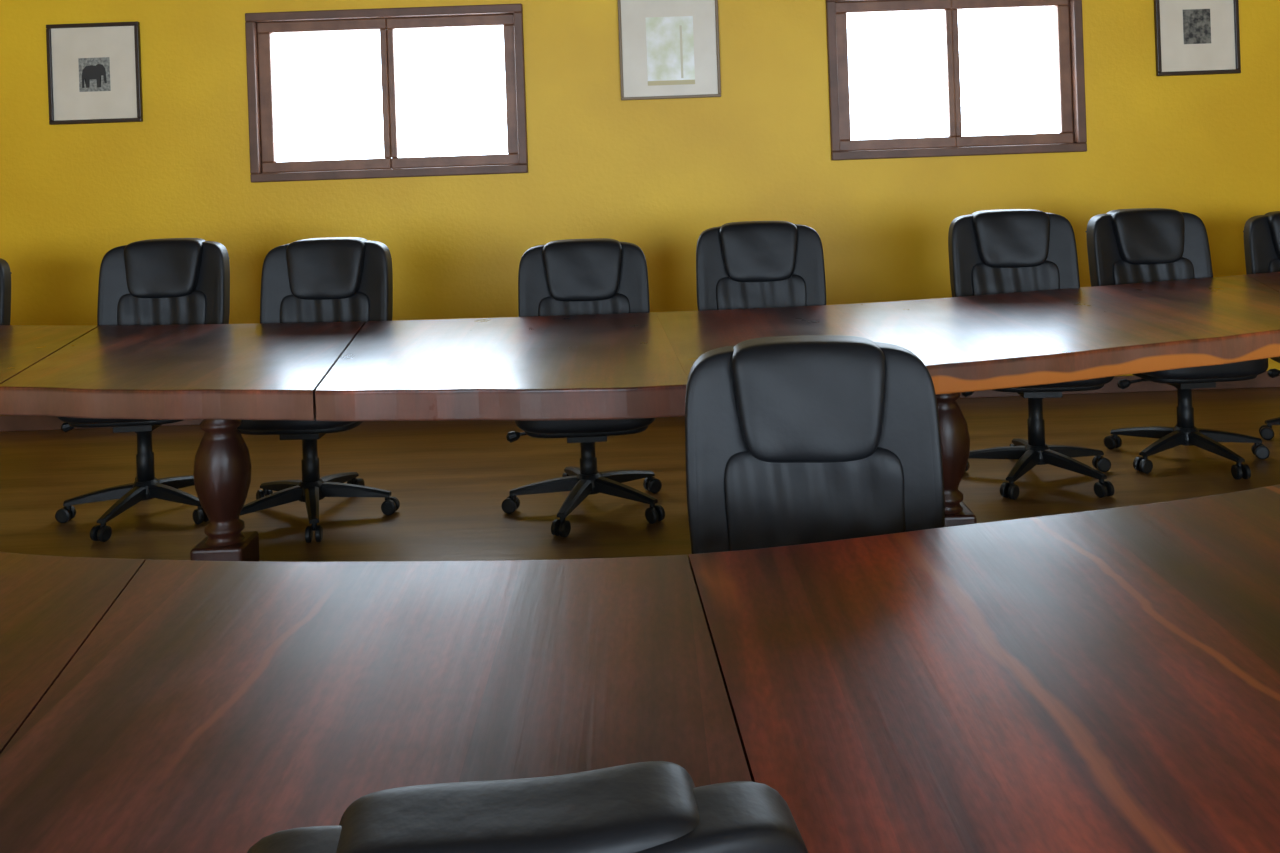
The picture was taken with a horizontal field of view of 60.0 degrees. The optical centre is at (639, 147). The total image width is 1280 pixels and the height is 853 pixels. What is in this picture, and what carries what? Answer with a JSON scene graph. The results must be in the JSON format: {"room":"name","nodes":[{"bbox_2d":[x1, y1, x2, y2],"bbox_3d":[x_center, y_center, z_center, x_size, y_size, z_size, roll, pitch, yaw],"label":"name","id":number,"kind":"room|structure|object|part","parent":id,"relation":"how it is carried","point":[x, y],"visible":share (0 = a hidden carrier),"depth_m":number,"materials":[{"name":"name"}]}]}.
{"room":"conference room","nodes":[
{"label":"conference room","id":0,"kind":"room"},
{"bbox_2d":[0,0,1279,375],"bbox_3d":[0.196,-0.122,6.200,11.200,3.100,0.200,-2,0,0],"label":"wall","id":1,"kind":"structure","parent":0,"point":[653,175],"depth_m":6.10,"materials":[{"name":"yellow paint"}]},
{"bbox_2d":[46,21,142,124],"bbox_3d":[-2.996,-0.411,6.085,0.505,0.550,0.027,-2,0,0],"label":"print","id":2,"kind":"object","parent":1,"relation":"attached to","point":[94,69],"visible":1,"depth_m":6.09,"materials":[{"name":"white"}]},
{"bbox_2d":[78,57,110,91],"bbox_3d":[-2.996,-0.403,6.085,0.170,0.185,0.002,-2,0,0],"label":"print","id":3,"kind":"object","parent":2,"relation":"attached to","point":[94,73],"depth_m":6.08,"materials":[{"name":"grey paper"}]},
{"bbox_2d":[245,3,527,182],"bbox_3d":[-1.391,-0.302,6.145,1.520,0.930,0.150,-2,0,0],"label":"window frame","id":4,"kind":"structure","parent":1,"relation":"attached to","point":[251,19],"depth_m":6.07,"materials":[{"name":"brown wood"}]},
{"bbox_2d":[257,14,518,172],"bbox_3d":[-1.391,-0.302,6.147,1.424,0.834,0.055,-2,0,0],"label":"window","id":5,"kind":"structure","parent":1,"relation":"in","point":[265,30],"depth_m":6.13,"materials":[{"name":"brown wood"}]},
{"bbox_3d":[-1.036,-0.314,6.154,0.712,0.834,0.043,-2,0,0],"label":"sash","id":6,"kind":"part","parent":5,"relation":"part of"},
{"bbox_2d":[0,371,1279,431],"bbox_3d":[0.248,1.382,6.091,10.800,0.090,0.018,-2,0,0],"label":"baseboard","id":7,"kind":"structure","parent":1,"relation":"attached to","point":[7,422],"depth_m":6.08,"materials":[{"name":"brown wood"}]},
{"bbox_2d":[618,0,720,99],"bbox_3d":[0.160,-0.571,6.085,0.550,0.600,0.027,-2,0,0],"label":"framed landscape print","id":8,"kind":"object","parent":1,"relation":"attached to","point":[669,49],"visible":1,"depth_m":6.09,"materials":[{"name":"grey paper"}]},
{"bbox_2d":[835,0,1073,150],"bbox_3d":[1.736,-0.416,6.147,1.304,0.824,0.055,-2,0,0],"label":"window","id":9,"kind":"structure","parent":1,"relation":"in","point":[842,8],"depth_m":6.13,"materials":[{"name":"brown wood"}]},
{"bbox_3d":[2.062,-0.427,6.154,0.652,0.824,0.043,-2,0,0],"label":"sash","id":10,"kind":"part","parent":9,"relation":"part of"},
{"bbox_2d":[826,0,1086,159],"bbox_3d":[1.736,-0.416,6.145,1.400,0.920,0.150,-2,0,0],"label":"window frame","id":11,"kind":"structure","parent":1,"relation":"attached to","point":[1075,6],"depth_m":6.07,"materials":[{"name":"brown wood"}]},
{"bbox_2d":[1154,0,1240,75],"bbox_3d":[3.058,-0.672,6.085,0.455,0.540,0.027,-2,0,0],"label":"print","id":12,"kind":"object","parent":1,"relation":"attached to","point":[1193,37],"visible":1,"depth_m":6.09,"materials":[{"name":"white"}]},
{"bbox_2d":[1183,9,1210,43],"bbox_3d":[3.059,-0.667,6.085,0.150,0.190,0.002,-2,0,0],"label":"print","id":13,"kind":"object","parent":12,"relation":"attached to","point":[1196,22],"depth_m":6.08},
{"bbox_2d":[0,387,1279,561],"bbox_3d":[0.252,1.477,1.650,11.200,0.100,9.300,-2,0,0],"label":"floor","id":14,"kind":"structure","parent":0,"point":[451,480],"depth_m":4.78,"materials":[{"name":"brown wood"}]},
{"bbox_2d":[0,258,11,324],"bbox_3d":[-3.118,1.019,4.828,0.644,1.051,0.718,-2,0,-6],"label":"office chair","id":15,"kind":"object","parent":14,"relation":"on","point":[5,273],"visible":0.61,"depth_m":5.07,"materials":[{"name":"black leather"}]},
{"bbox_2d":[55,238,229,541],"bbox_3d":[-2.060,0.954,4.588,0.651,1.108,0.731,-2,0,-2],"label":"office chair","id":16,"kind":"object","parent":14,"relation":"on","point":[166,281],"visible":0.56,"depth_m":4.78,"materials":[{"name":"black leather"}]},
{"bbox_2d":[58,417,156,423],"bbox_3d":[-2.045,1.019,4.550,0.544,0.123,0.510,-2,0,-2],"label":"seat cushion","id":17,"kind":"object","parent":16,"relation":"on","point":[70,420],"depth_m":4.31,"materials":[{"name":"black leather"}]},
{"bbox_3d":[-2.062,0.809,4.818,0.381,0.377,0.142,-2,0,-2],"label":"lumbar panel","id":18,"kind":"part","parent":16,"relation":"part of","materials":[{"name":"black leather"}]},
{"bbox_2d":[237,237,399,542],"bbox_3d":[-1.322,0.935,4.495,0.668,1.093,0.730,-2,0,3],"label":"office chair","id":19,"kind":"object","parent":14,"relation":"on","point":[330,279],"visible":0.56,"depth_m":4.68,"materials":[{"name":"black leather"}]},
{"bbox_2d":[237,419,357,430],"bbox_3d":[-1.336,1.021,4.450,0.554,0.125,0.520,-2,0,3],"label":"seat cushion","id":20,"kind":"object","parent":19,"relation":"on","point":[247,425],"depth_m":4.20,"materials":[{"name":"black leather"}]},
{"bbox_3d":[-1.329,0.806,4.723,0.388,0.385,0.144,-2,0,3],"label":"lumbar panel","id":21,"kind":"part","parent":19,"relation":"part of","materials":[{"name":"black leather"}]},
{"bbox_2d":[247,761,807,852],"bbox_3d":[-0.098,0.974,1.117,0.574,0.930,0.645,-2,0,-7],"label":"office chair","id":22,"kind":"object","parent":14,"relation":"on","point":[649,806],"visible":1,"depth_m":0.85,"materials":[{"name":"black leather"}]},
{"bbox_2d":[501,238,664,536],"bbox_3d":[-0.247,0.918,4.462,0.659,1.051,0.754,-2,0,-2],"label":"office chair","id":23,"kind":"object","parent":14,"relation":"on","point":[593,275],"visible":0.56,"depth_m":4.65,"materials":[{"name":"black leather"}]},
{"bbox_3d":[-0.231,0.809,4.693,0.388,0.385,0.144,-2,0,-2],"label":"lumbar panel","id":24,"kind":"part","parent":23,"relation":"part of","materials":[{"name":"black leather"}]},
{"bbox_2d":[515,418,655,433],"bbox_3d":[-0.214,1.024,4.420,0.554,0.125,0.520,-2,0,-2],"label":"seat cushion","id":25,"kind":"object","parent":23,"relation":"on","point":[618,426],"depth_m":4.17,"materials":[{"name":"black leather"}]},
{"bbox_2d":[0,484,1279,852],"bbox_3d":[-0.063,1.058,1.694,3.997,0.760,1.432,-2,0,0],"label":"conference table","id":26,"kind":"object","parent":14,"relation":"on","point":[1103,680],"visible":1,"depth_m":1.40,"materials":[{"name":"brown wood"}]},
{"bbox_2d":[0,272,1279,561],"bbox_3d":[0.087,1.053,4.362,8.497,0.760,2.474,-2,0,0],"label":"conference table","id":27,"kind":"object","parent":14,"relation":"on","point":[621,365],"visible":0.78,"depth_m":3.76,"materials":[{"name":"brown wood"}]},
{"bbox_3d":[-1.461,1.152,3.880,0.192,0.670,0.192,-2,0,0],"label":"turned leg","id":28,"kind":"part","parent":27,"relation":"part of","materials":[{"name":"brown wood"}]},
{"bbox_3d":[1.078,1.063,3.950,0.192,0.670,0.192,-2,0,0],"label":"turned leg","id":29,"kind":"part","parent":27,"relation":"part of","materials":[{"name":"brown wood"}]},
{"bbox_2d":[696,221,825,310],"bbox_3d":[0.516,0.866,4.456,0.658,1.102,0.734,-2,0,2],"label":"office chair","id":30,"kind":"object","parent":14,"relation":"on","point":[745,264],"visible":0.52,"depth_m":4.66,"materials":[{"name":"black leather"}]},
{"bbox_3d":[0.515,0.724,4.688,0.381,0.377,0.142,-2,0,2],"label":"lumbar panel","id":31,"kind":"part","parent":30,"relation":"part of","materials":[{"name":"black leather"}]},
{"bbox_2d":[685,335,944,553],"bbox_3d":[0.356,0.918,2.106,0.643,1.011,0.720,-2,0,3],"label":"office chair","id":32,"kind":"object","parent":14,"relation":"on","point":[803,439],"visible":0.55,"depth_m":2.31,"materials":[{"name":"black leather"}]},
{"bbox_3d":[0.367,0.813,2.333,0.373,0.370,0.139,-2,0,3],"label":"lumbar panel","id":33,"kind":"part","parent":32,"relation":"part of","materials":[{"name":"black leather"}]},
{"bbox_2d":[948,209,1113,499],"bbox_3d":[1.641,0.827,4.674,0.663,1.103,0.686,-2,0,3],"label":"office chair","id":34,"kind":"object","parent":14,"relation":"on","point":[1000,251],"visible":0.49,"depth_m":4.84,"materials":[{"name":"black leather"}]},
{"bbox_3d":[1.648,0.684,4.878,0.381,0.377,0.142,-2,0,3],"label":"lumbar panel","id":35,"kind":"part","parent":34,"relation":"part of","materials":[{"name":"black leather"}]},
{"bbox_2d":[1013,376,1113,387],"bbox_3d":[1.642,0.896,4.610,0.544,0.123,0.510,-2,0,3],"label":"seat cushion","id":36,"kind":"object","parent":34,"relation":"on","point":[1098,382],"depth_m":4.36,"materials":[{"name":"black leather"}]},
{"bbox_2d":[1086,208,1269,479],"bbox_3d":[2.373,0.817,4.850,0.656,1.072,0.728,-2,0,-3],"label":"office chair","id":37,"kind":"object","parent":14,"relation":"on","point":[1136,245],"visible":0.58,"depth_m":5.04,"materials":[{"name":"black leather"}]},
{"bbox_3d":[2.342,0.691,5.078,0.381,0.377,0.142,-2,0,-3],"label":"lumbar panel","id":38,"kind":"part","parent":37,"relation":"part of","materials":[{"name":"black leather"}]},
{"bbox_2d":[1142,358,1267,379],"bbox_3d":[2.363,0.901,4.810,0.544,0.123,0.510,-2,0,-3],"label":"seat cushion","id":39,"kind":"object","parent":37,"relation":"on","point":[1245,370],"depth_m":4.56,"materials":[{"name":"black leather"}]},
{"bbox_2d":[1243,211,1279,439],"bbox_3d":[3.138,0.816,5.075,0.634,1.021,0.725,-2,0,8],"label":"office chair","id":40,"kind":"object","parent":14,"relation":"on","point":[1261,232],"visible":0.45,"depth_m":5.30,"materials":[{"name":"black leather"}]},
{"bbox_3d":[3.192,0.704,5.291,0.373,0.370,0.139,-2,0,8],"label":"lumbar panel","id":41,"kind":"part","parent":40,"relation":"part of","materials":[{"name":"black leather"}]}
]}

